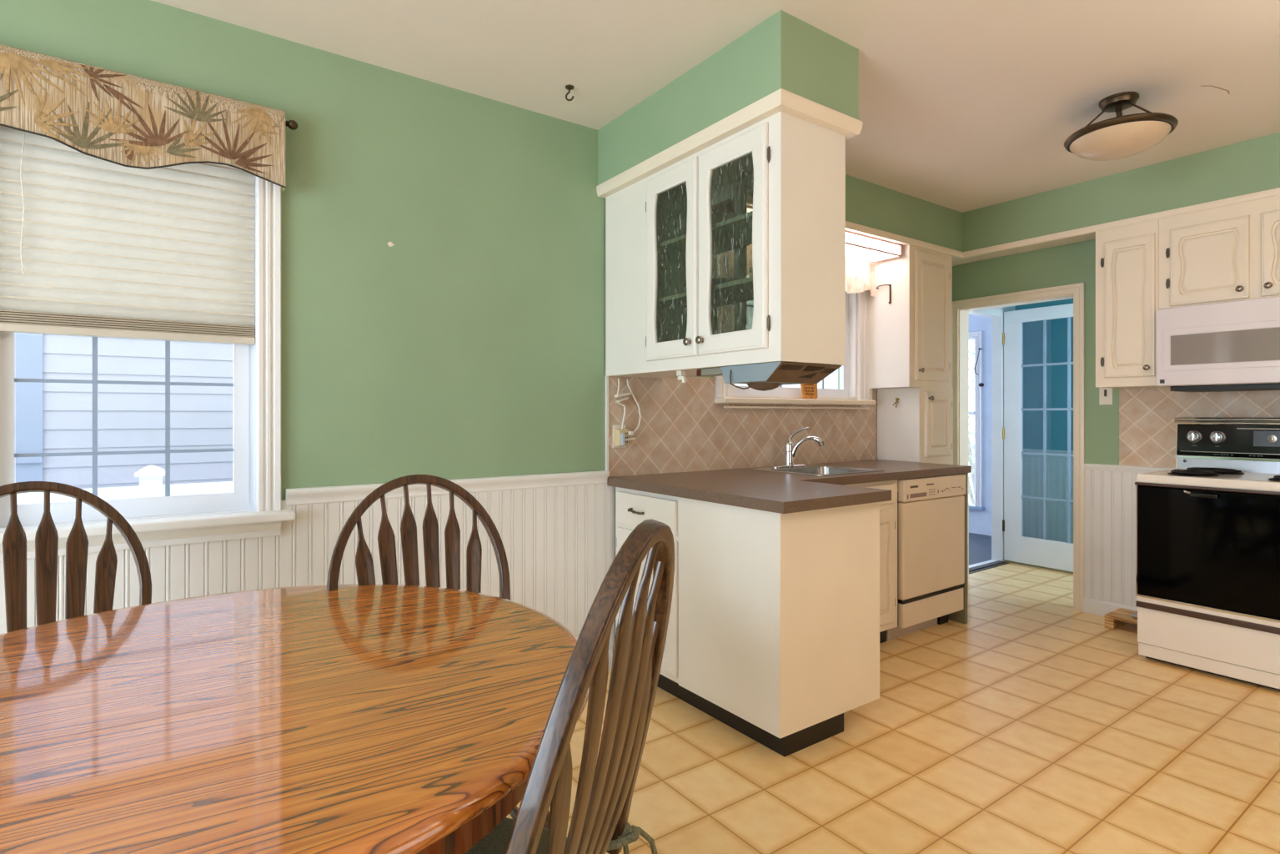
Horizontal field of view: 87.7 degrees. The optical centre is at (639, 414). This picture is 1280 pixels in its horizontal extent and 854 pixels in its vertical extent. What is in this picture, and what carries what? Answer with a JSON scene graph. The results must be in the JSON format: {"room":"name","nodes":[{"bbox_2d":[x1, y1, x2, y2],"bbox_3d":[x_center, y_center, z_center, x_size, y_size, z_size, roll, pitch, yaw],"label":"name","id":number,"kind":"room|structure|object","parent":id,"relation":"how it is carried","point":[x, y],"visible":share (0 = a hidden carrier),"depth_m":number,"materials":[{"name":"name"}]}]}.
{"room":"kitchen","nodes":[
{"label":"kitchen","id":0,"kind":"room"},
{"bbox_2d":[0,0,877,652],"bbox_3d":[-0.726,-0.065,2.833,7.300,2.537,0.160,0,0,-35],"label":"wall","id":1,"kind":"structure","parent":0,"point":[472,344],"depth_m":2.66,"materials":[{"name":"green paint"}]},
{"bbox_2d":[0,175,295,561],"bbox_3d":[-1.627,-0.298,2.126,0.921,1.444,0.208,0,0,-35],"label":"window","id":2,"kind":"structure","parent":1,"relation":"in","point":[253,509],"depth_m":2.27,"materials":[{"name":"white paint"}]},
{"bbox_2d":[14,336,233,496],"bbox_3d":[-1.647,-0.010,2.162,0.562,0.562,0.006,0,0,-35],"label":"grille","id":3,"kind":"object","parent":2,"relation":"attached to","point":[95,453],"depth_m":2.15,"materials":[{"name":"white plastic"}]},
{"bbox_2d":[0,125,255,345],"bbox_3d":[-1.624,-0.585,2.129,0.684,0.682,0.051,0,0,-35],"label":"cellular shade","id":4,"kind":"object","parent":2,"relation":"attached to","point":[90,246],"visible":0.89,"depth_m":2.11,"materials":[{"name":"fabric"}]},
{"bbox_2d":[285,120,297,130],"bbox_3d":[-1.602,-1.011,2.062,0.976,0.040,0.050,0,0,-35],"label":"curtain rod","id":5,"kind":"object","parent":2,"relation":"attached to","point":[292,124],"visible":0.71,"depth_m":2.32,"materials":[{"name":"brown metal"}]},
{"bbox_2d":[0,44,285,190],"bbox_3d":[-1.578,-0.907,2.064,0.850,0.295,0.066,0,0,-35],"label":"window valance","id":6,"kind":"object","parent":5,"relation":"hanging from","point":[120,118],"visible":1,"depth_m":2.05,"materials":[{"name":"fabric"}]},
{"bbox_2d":[387,241,394,246],"bbox_3d":[-0.963,-0.658,2.577,0.024,0.020,0.004,0,0,-35],"label":"plug","id":7,"kind":"object","parent":1,"relation":"attached to","point":[389,243],"visible":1,"depth_m":2.58,"materials":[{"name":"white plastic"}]},
{"bbox_2d":[285,470,609,506],"bbox_3d":[-0.701,0.294,2.744,1.347,0.060,0.034,0,0,-35],"label":"trim","id":8,"kind":"structure","parent":1,"relation":"attached to","point":[310,495],"depth_m":2.72,"materials":[{"name":"white paint"}]},
{"bbox_2d":[605,376,608,470],"bbox_3d":[-0.155,0.046,3.146,0.013,0.455,0.012,0,0,-35],"label":"trim","id":9,"kind":"structure","parent":1,"relation":"attached to","point":[606,377],"depth_m":3.14,"materials":[{"name":"white paint"}]},
{"bbox_2d":[608,649,612,670],"bbox_3d":[-1.892,1.159,1.898,4.315,0.090,0.016,0,0,-35],"label":"baseboard","id":10,"kind":"structure","parent":1,"relation":"attached to","point":[610,654],"depth_m":3.13,"materials":[{"name":"white paint"}]},
{"bbox_2d":[612,424,628,447],"bbox_3d":[-0.083,0.104,3.158,0.075,0.110,0.060,0,0,-35],"label":"wall outlet","id":11,"kind":"object","parent":1,"relation":"attached to","point":[619,435],"visible":1,"depth_m":3.15,"materials":[{"name":"white plastic"}]},
{"bbox_2d":[614,378,635,441],"bbox_3d":[-0.071,-0.022,3.163,0.093,0.298,0.042,0,0,-35],"label":"cord","id":12,"kind":"object","parent":11,"relation":"attached to","point":[618,394],"visible":1,"depth_m":3.15,"materials":[{"name":"white plastic"}]},
{"bbox_2d":[626,379,641,435],"bbox_3d":[-0.025,-0.035,3.191,0.081,0.268,0.038,0,0,-35],"label":"power cord","id":13,"kind":"object","parent":11,"relation":"attached to","point":[630,433],"visible":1,"depth_m":3.20,"materials":[{"name":"white plastic"}]},
{"bbox_2d":[605,110,845,378],"bbox_3d":[0.275,-0.591,2.775,0.388,0.875,1.098,0,0,-35],"label":"upper cabinet","id":14,"kind":"object","parent":1,"relation":"attached to","point":[662,241],"depth_m":2.52,"materials":[{"name":"white laminate"}]},
{"bbox_2d":[676,370,686,382],"bbox_3d":[0.176,-0.154,2.738,0.030,0.052,0.051,0,0,-35],"label":"clip","id":15,"kind":"object","parent":14,"relation":"attached to","point":[681,374],"visible":1,"depth_m":2.73,"materials":[{"name":"white plastic"}]},
{"bbox_2d":[658,210,752,255],"bbox_3d":[0.403,-0.723,2.646,0.290,0.016,0.700,0,0,-35],"label":"shelf","id":16,"kind":"object","parent":14,"relation":"attached to","point":[735,233],"depth_m":2.73,"materials":[{"name":"paint"}]},
{"bbox_2d":[658,276,753,307],"bbox_3d":[0.403,-0.488,2.646,0.290,0.016,0.700,0,0,-35],"label":"shelf","id":17,"kind":"object","parent":14,"relation":"attached to","point":[738,292],"depth_m":2.73,"materials":[{"name":"paint"}]},
{"bbox_2d":[712,201,733,213],"bbox_3d":[0.415,-1.011,3.128,0.106,0.094,0.175,0,0,-35],"label":"dish","id":18,"kind":"object","parent":14,"relation":"attached to","point":[729,208],"depth_m":3.36,"materials":[{"name":"white"}]},
{"bbox_2d":[712,277,738,286],"bbox_3d":[0.331,-0.518,2.763,0.240,0.045,0.240,0,0,-35],"label":"shelf","id":19,"kind":"object","parent":14,"relation":"on","point":[720,280],"visible":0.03,"depth_m":2.65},
{"bbox_2d":[711,212,741,225],"bbox_3d":[0.342,-0.768,2.746,0.180,0.075,0.180,0,0,-35],"label":"shelf","id":20,"kind":"object","parent":14,"relation":"on","point":[716,217],"visible":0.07,"depth_m":2.67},
{"bbox_2d":[720,361,841,391],"bbox_3d":[0.518,-0.135,2.479,0.327,0.090,0.309,0,0,-35],"label":"radio","id":21,"kind":"object","parent":14,"relation":"attached to","point":[764,376],"visible":1,"depth_m":2.40,"materials":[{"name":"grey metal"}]},
{"bbox_2d":[713,250,876,410],"bbox_3d":[0.929,-0.534,3.946,1.343,1.014,0.205,0,0,-35],"label":"window","id":22,"kind":"structure","parent":1,"relation":"in","point":[854,389],"depth_m":4.08,"materials":[{"name":"white paint"}]},
{"bbox_2d":[747,304,823,388],"bbox_3d":[0.906,-0.501,3.980,0.950,0.690,0.006,0,0,-35],"label":"grille","id":23,"kind":"object","parent":22,"relation":"attached to","point":[748,305],"depth_m":3.93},
{"bbox_2d":[727,244,876,296],"bbox_3d":[0.982,-0.852,3.882,1.300,0.220,0.042,0,0,-35],"label":"valance","id":24,"kind":"object","parent":22,"relation":"attached to","point":[860,276],"visible":0.27,"depth_m":4.15,"materials":[{"name":"fabric"}]},
{"bbox_2d":[800,383,817,398],"bbox_3d":[0.997,-0.157,3.930,0.140,0.130,0.025,0,0,-35],"label":"plaque","id":25,"kind":"object","parent":22,"relation":"on","point":[808,390],"visible":0.76,"depth_m":3.92,"materials":[{"name":"orange wood"}]},
{"bbox_2d":[868,244,951,388],"bbox_3d":[1.752,-0.613,4.286,0.498,0.890,0.340,0,0,-35],"label":"upper cabinet","id":26,"kind":"object","parent":1,"relation":"attached to","point":[910,337],"depth_m":4.16,"materials":[{"name":"beige paint"}]},
{"bbox_2d":[151,0,1279,212],"bbox_3d":[0.334,-1.373,1.109,7.330,0.080,4.200,0,0,-35],"label":"ceiling","id":27,"kind":"structure","parent":0,"point":[965,105],"depth_m":2.50,"materials":[{"name":"paint"}]},
{"bbox_2d":[565,84,573,100],"bbox_3d":[-0.286,-1.304,2.710,0.036,0.059,0.036,0,0,-35],"label":"ceiling hook","id":28,"kind":"object","parent":27,"relation":"attached to","point":[569,87],"visible":1,"depth_m":2.71,"materials":[{"name":"brown metal"}]},
{"bbox_2d":[1064,91,1178,160],"bbox_3d":[2.026,-1.214,2.820,0.392,0.237,0.392,0,0,-35],"label":"ceiling light","id":29,"kind":"object","parent":27,"relation":"attached to","point":[1119,137],"visible":1,"depth_m":2.75,"materials":[{"name":"beige glass"}]},
{"bbox_2d":[734,300,838,389],"bbox_3d":[1.428,0.019,5.965,0.040,2.470,2.450,0,0,-35],"label":"wall","id":30,"kind":"structure","parent":0,"point":[830,381],"depth_m":5.77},
{"bbox_2d":[506,560,1279,853],"bbox_3d":[1.280,1.234,1.781,9.650,0.060,4.200,0,0,-35],"label":"floor","id":31,"kind":"structure","parent":0,"point":[1031,725],"depth_m":2.33,"materials":[{"name":"tile"}]},
{"bbox_2d":[0,481,151,632],"bbox_3d":[-1.361,0.687,1.499,0.481,1.034,0.612,0,0,-44],"label":"dining chair","id":32,"kind":"object","parent":31,"relation":"on","point":[14,539],"visible":0.45,"depth_m":1.71,"materials":[{"name":"brown wood"}]},
{"bbox_2d":[0,583,589,853],"bbox_3d":[-0.729,0.821,1.148,1.288,0.743,1.288,0,0,-35],"label":"dining table","id":33,"kind":"object","parent":31,"relation":"on","point":[352,718],"visible":0.88,"depth_m":0.97,"materials":[{"name":"brown wood"}]},
{"bbox_2d":[326,474,549,828],"bbox_3d":[-0.490,0.687,1.649,0.481,1.034,0.612,0,0,-30],"label":"dining chair","id":34,"kind":"object","parent":31,"relation":"on","point":[386,537],"visible":0.26,"depth_m":1.86,"materials":[{"name":"brown wood"}]},
{"bbox_2d":[505,519,675,853],"bbox_3d":[-0.242,0.674,1.006,0.581,1.060,0.501,0,0,20],"label":"dining chair","id":35,"kind":"object","parent":31,"relation":"on","point":[605,787],"visible":0.94,"depth_m":0.87,"materials":[{"name":"brown wood"}]},
{"bbox_2d":[464,817,657,853],"bbox_3d":[-0.266,0.768,1.056,0.472,0.094,0.488,0,0,20],"label":"seat cushion","id":36,"kind":"object","parent":35,"relation":"on","point":[496,841],"visible":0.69,"depth_m":1.15,"materials":[{"name":"green fabric"}]},
{"bbox_2d":[615,486,879,756],"bbox_3d":[0.394,0.769,2.870,0.606,0.869,1.045,0,0,-35],"label":"base cabinet","id":37,"kind":"object","parent":31,"relation":"on","point":[773,634],"visible":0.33,"depth_m":2.48,"materials":[{"name":"white laminate"}]},
{"bbox_2d":[607,459,971,513],"bbox_3d":[1.011,0.315,3.296,2.077,0.040,1.101,0,0,-35],"label":"countertop","id":38,"kind":"structure","parent":37,"relation":"on","point":[776,492],"depth_m":2.86,"materials":[{"name":"brown laminate"}]},
{"bbox_2d":[771,426,824,467],"bbox_3d":[0.859,0.178,3.625,0.250,0.220,0.183,0,0,-35],"label":"kitchen faucet","id":39,"kind":"object","parent":38,"relation":"on","point":[790,450],"visible":1,"depth_m":3.65,"materials":[{"name":"silver metal"}]},
{"bbox_2d":[752,464,883,476],"bbox_3d":[0.936,0.378,3.515,0.520,0.179,0.475,0,0,-35],"label":"sink","id":40,"kind":"object","parent":38,"relation":"in","point":[810,469],"visible":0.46,"depth_m":3.64,"materials":[{"name":"metal"}]},
{"bbox_2d":[877,386,953,464],"bbox_3d":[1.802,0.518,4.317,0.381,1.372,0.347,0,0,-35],"label":"pantry cabinet","id":41,"kind":"object","parent":38,"relation":"on","point":[920,429],"visible":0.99,"depth_m":4.21,"materials":[{"name":"beige paint"}]},
{"bbox_2d":[892,397,898,407],"bbox_3d":[1.621,-0.074,4.213,0.037,0.062,0.032,0,0,-7],"label":"hook","id":42,"kind":"object","parent":41,"relation":"attached to","point":[896,399],"visible":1,"depth_m":4.21,"materials":[{"name":"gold metal"}]},
{"bbox_2d":[843,479,897,643],"bbox_3d":[0.852,0.770,3.465,0.825,0.867,0.635,0,0,-35],"label":"base cabinet","id":43,"kind":"object","parent":31,"relation":"on","point":[888,509],"visible":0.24,"depth_m":3.42,"materials":[{"name":"beige paint"}]},
{"bbox_2d":[886,473,965,640],"bbox_3d":[1.443,0.771,3.882,0.620,0.866,0.605,0,0,-35],"label":"dishwasher","id":44,"kind":"object","parent":31,"relation":"on","point":[931,510],"visible":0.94,"depth_m":3.61,"materials":[{"name":"white plastic"}]},
{"bbox_2d":[948,472,967,623],"bbox_3d":[1.702,0.770,4.085,0.028,0.867,0.610,0,0,-35],"label":"end panel","id":45,"kind":"object","parent":31,"relation":"on","point":[961,616],"visible":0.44,"depth_m":3.83,"materials":[{"name":"white wood"}]},
{"bbox_2d":[1104,607,1137,628],"bbox_3d":[2.802,1.167,3.719,0.227,0.073,0.285,0,0,-35],"label":"stand","id":46,"kind":"object","parent":31,"relation":"on","point":[1115,619],"visible":0.48,"depth_m":3.75,"materials":[{"name":"brown wood"}]},
{"bbox_2d":[1130,612,1137,618],"bbox_3d":[2.800,1.124,3.690,0.134,0.013,0.134,0,0,-35],"label":"pet bowl","id":47,"kind":"object","parent":46,"relation":"on","point":[1133,614],"visible":0.23,"depth_m":3.72,"materials":[{"name":"metal"}]},
{"bbox_2d":[1134,416,1279,690],"bbox_3d":[2.922,0.610,3.157,0.708,1.189,0.776,0,0,-35],"label":"stove","id":48,"kind":"object","parent":31,"relation":"on","point":[1207,527],"visible":1,"depth_m":3.09,"materials":[{"name":"white metal"}]},
{"bbox_2d":[1136,468,1279,491],"bbox_3d":[2.923,0.314,3.157,0.637,0.044,0.760,0,0,-35],"label":"cooktop","id":49,"kind":"object","parent":48,"relation":"in","point":[1190,479],"depth_m":3.13,"materials":[{"name":"white metal"}]},
{"bbox_2d":[711,200,1095,266],"bbox_3d":[2.295,-1.065,2.502,2.518,0.007,3.900,0,0,-35],"label":"ceiling","id":50,"kind":"structure","parent":0,"point":[955,261],"depth_m":4.25,"materials":[{"name":"paint"}]},
{"bbox_2d":[845,230,902,262],"bbox_3d":[1.282,-1.011,3.859,0.753,0.094,0.374,0,0,-35],"label":"fluorescent fixture","id":51,"kind":"object","parent":50,"relation":"attached to","point":[865,248],"depth_m":3.96,"materials":[{"name":"white plastic"}]},
{"bbox_2d":[747,208,898,261],"bbox_3d":[0.988,-1.000,3.753,1.332,0.064,0.183,0,0,-35],"label":"diffuser","id":52,"kind":"object","parent":51,"relation":"attached to","point":[858,246],"depth_m":3.95,"materials":[{"name":"white"}]},
{"bbox_2d":[597,10,1279,251],"bbox_3d":[2.127,-1.200,2.384,2.930,0.266,3.900,0,0,-35],"label":"soffit","id":53,"kind":"structure","parent":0,"point":[1251,166],"depth_m":3.20,"materials":[{"name":"green paint"}]},
{"bbox_2d":[596,88,863,198],"bbox_3d":[0.304,-1.045,2.774,0.430,0.048,1.150,0,0,-35],"label":"trim","id":54,"kind":"structure","parent":53,"relation":"attached to","point":[782,100],"depth_m":2.40,"materials":[{"name":"beige paint"}]},
{"bbox_2d":[728,187,1279,259],"bbox_3d":[2.266,-1.053,2.307,2.247,0.040,3.614,0,0,-35],"label":"trim","id":55,"kind":"structure","parent":53,"relation":"attached to","point":[852,227],"depth_m":3.80,"materials":[{"name":"beige paint"}]},
{"bbox_2d":[968,314,991,536],"bbox_3d":[3.183,0.004,7.121,0.100,2.400,2.600,0,0,-35],"label":"wall","id":56,"kind":"structure","parent":0,"point":[980,521],"depth_m":6.65,"materials":[{"name":"white paint"}]},
{"bbox_2d":[968,331,983,510],"bbox_3d":[3.269,0.061,6.922,0.110,1.795,0.625,0,0,-35],"label":"window","id":57,"kind":"structure","parent":56,"relation":"in","point":[977,335],"depth_m":6.70,"materials":[{"name":"white paint"}]},
{"bbox_2d":[974,347,982,375],"bbox_3d":[3.392,-0.527,6.677,0.074,0.269,0.045,0,0,-35],"label":"wire loop","id":58,"kind":"object","parent":56,"relation":"hanging from","point":[979,348],"visible":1,"depth_m":6.65,"materials":[{"name":"black metal"}]},
{"bbox_2d":[968,532,991,565],"bbox_3d":[2.392,1.229,6.645,2.400,0.050,2.460,0,0,-35],"label":"floor","id":59,"kind":"structure","parent":0,"point":[980,545],"depth_m":6.00,"materials":[{"name":"stone"}]},
{"bbox_2d":[995,306,1015,311],"bbox_3d":[2.677,-0.065,5.295,1.100,2.537,0.070,0,0,-35],"label":"wall","id":60,"kind":"structure","parent":0,"point":[1010,308],"depth_m":5.53,"materials":[{"name":"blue paint"}]},
{"bbox_2d":[968,308,1008,567],"bbox_3d":[2.657,0.174,5.272,0.880,2.060,0.085,0,0,-35],"label":"door frame","id":61,"kind":"structure","parent":60,"relation":"in","point":[996,315],"depth_m":5.45,"materials":[{"name":"white paint"}]},
{"bbox_2d":[1002,303,1073,572],"bbox_3d":[3.195,0.174,5.123,0.051,2.020,0.780,0,0,-35],"label":"door","id":62,"kind":"structure","parent":61,"relation":"attached to","point":[1043,552],"depth_m":5.32,"materials":[{"name":"white paint"}]},
{"bbox_2d":[968,560,1008,573],"bbox_3d":[2.668,1.198,5.209,0.705,0.012,0.080,0,0,-35],"label":"trim","id":63,"kind":"structure","parent":60,"relation":"attached to","point":[982,567],"depth_m":5.25,"materials":[{"name":"grey metal"}]},
{"bbox_2d":[1015,298,1073,542],"bbox_3d":[4.320,-0.065,4.028,0.130,2.537,4.040,0,0,-35],"label":"wall","id":64,"kind":"structure","parent":0,"point":[1056,329],"depth_m":5.37,"materials":[{"name":"teal paint"}]},
{"bbox_2d":[1023,448,1073,458],"bbox_3d":[3.563,0.314,4.968,0.034,0.060,1.450,0,0,-35],"label":"trim","id":65,"kind":"structure","parent":64,"relation":"attached to","point":[1024,449],"depth_m":5.35,"materials":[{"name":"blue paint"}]},
{"bbox_2d":[951,239,1279,607],"bbox_3d":[3.366,-0.065,3.264,0.130,2.537,3.900,0,0,-35],"label":"wall","id":66,"kind":"structure","parent":0,"point":[1071,263],"depth_m":3.97,"materials":[{"name":"green paint"}]},
{"bbox_2d":[951,282,1084,612],"bbox_3d":[2.514,0.200,4.452,0.144,2.009,0.855,0,0,-35],"label":"door frame","id":67,"kind":"structure","parent":66,"relation":"in","point":[961,309],"depth_m":4.24,"materials":[{"name":"beige paint"}]},
{"bbox_2d":[1099,387,1112,404],"bbox_3d":[2.780,-0.116,3.980,0.016,0.116,0.069,0,0,-35],"label":"light switch","id":68,"kind":"object","parent":66,"relation":"attached to","point":[1105,394],"visible":0.73,"depth_m":3.98,"materials":[{"name":"white plastic"}]},
{"bbox_2d":[1083,597,1137,616],"bbox_3d":[2.854,1.159,3.860,0.016,0.090,0.505,0,0,-35],"label":"baseboard","id":69,"kind":"structure","parent":66,"relation":"attached to","point":[1094,606],"depth_m":3.99,"materials":[{"name":"white paint"}]},
{"bbox_2d":[1095,219,1159,388],"bbox_3d":[2.757,-0.593,3.713,0.346,0.879,0.292,0,0,-35],"label":"upper cabinet","id":70,"kind":"object","parent":66,"relation":"attached to","point":[1126,257],"visible":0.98,"depth_m":3.62,"materials":[{"name":"beige paint"}]},
{"bbox_2d":[1084,462,1175,472],"bbox_3d":[2.859,0.317,3.865,0.020,0.038,0.507,0,0,-35],"label":"trim","id":71,"kind":"structure","parent":66,"relation":"attached to","point":[1086,466],"depth_m":3.90,"materials":[{"name":"white paint"}]},
{"bbox_2d":[1158,195,1279,309],"bbox_3d":[3.070,-0.790,3.272,0.346,0.484,0.787,0,0,-35],"label":"upper cabinet","id":72,"kind":"object","parent":66,"relation":"attached to","point":[1229,253],"visible":0.98,"depth_m":3.30,"materials":[{"name":"beige paint"}]},
{"bbox_2d":[1156,296,1279,391],"bbox_3d":[3.053,-0.334,3.252,0.396,0.426,0.773,0,0,-35],"label":"microwave","id":73,"kind":"object","parent":72,"relation":"attached to","point":[1233,345],"visible":1,"depth_m":3.25,"materials":[{"name":"white plastic"}]},
{"label":"outside","id":74,"kind":"structure","parent":0,"visible":0},
{"bbox_3d":[-3.026,1.879,8.572,23.000,0.150,11.840,0,0,-35],"label":"ground","id":75,"kind":"structure","parent":74,"visible":0},
{"bbox_2d":[15,332,232,488],"bbox_3d":[-2.030,-0.148,5.790,5.800,3.904,0.530,0,0,-35],"label":"house","id":76,"kind":"structure","parent":75,"relation":"on","point":[51,417],"depth_m":4.47,"materials":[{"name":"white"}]},
{"bbox_2d":[16,465,232,503],"bbox_3d":[-2.461,1.052,4.213,4.027,1.505,0.140,0,0,-35],"label":"fence","id":77,"kind":"object","parent":75,"relation":"on","point":[150,476],"visible":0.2,"depth_m":3.87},
{"bbox_2d":[968,350,973,504],"bbox_3d":[4.469,0.509,8.582,1.819,2.699,1.856,0,0,-35],"label":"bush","id":78,"kind":"object","parent":75,"relation":"on","point":[971,445],"visible":0.03,"depth_m":8.63,"materials":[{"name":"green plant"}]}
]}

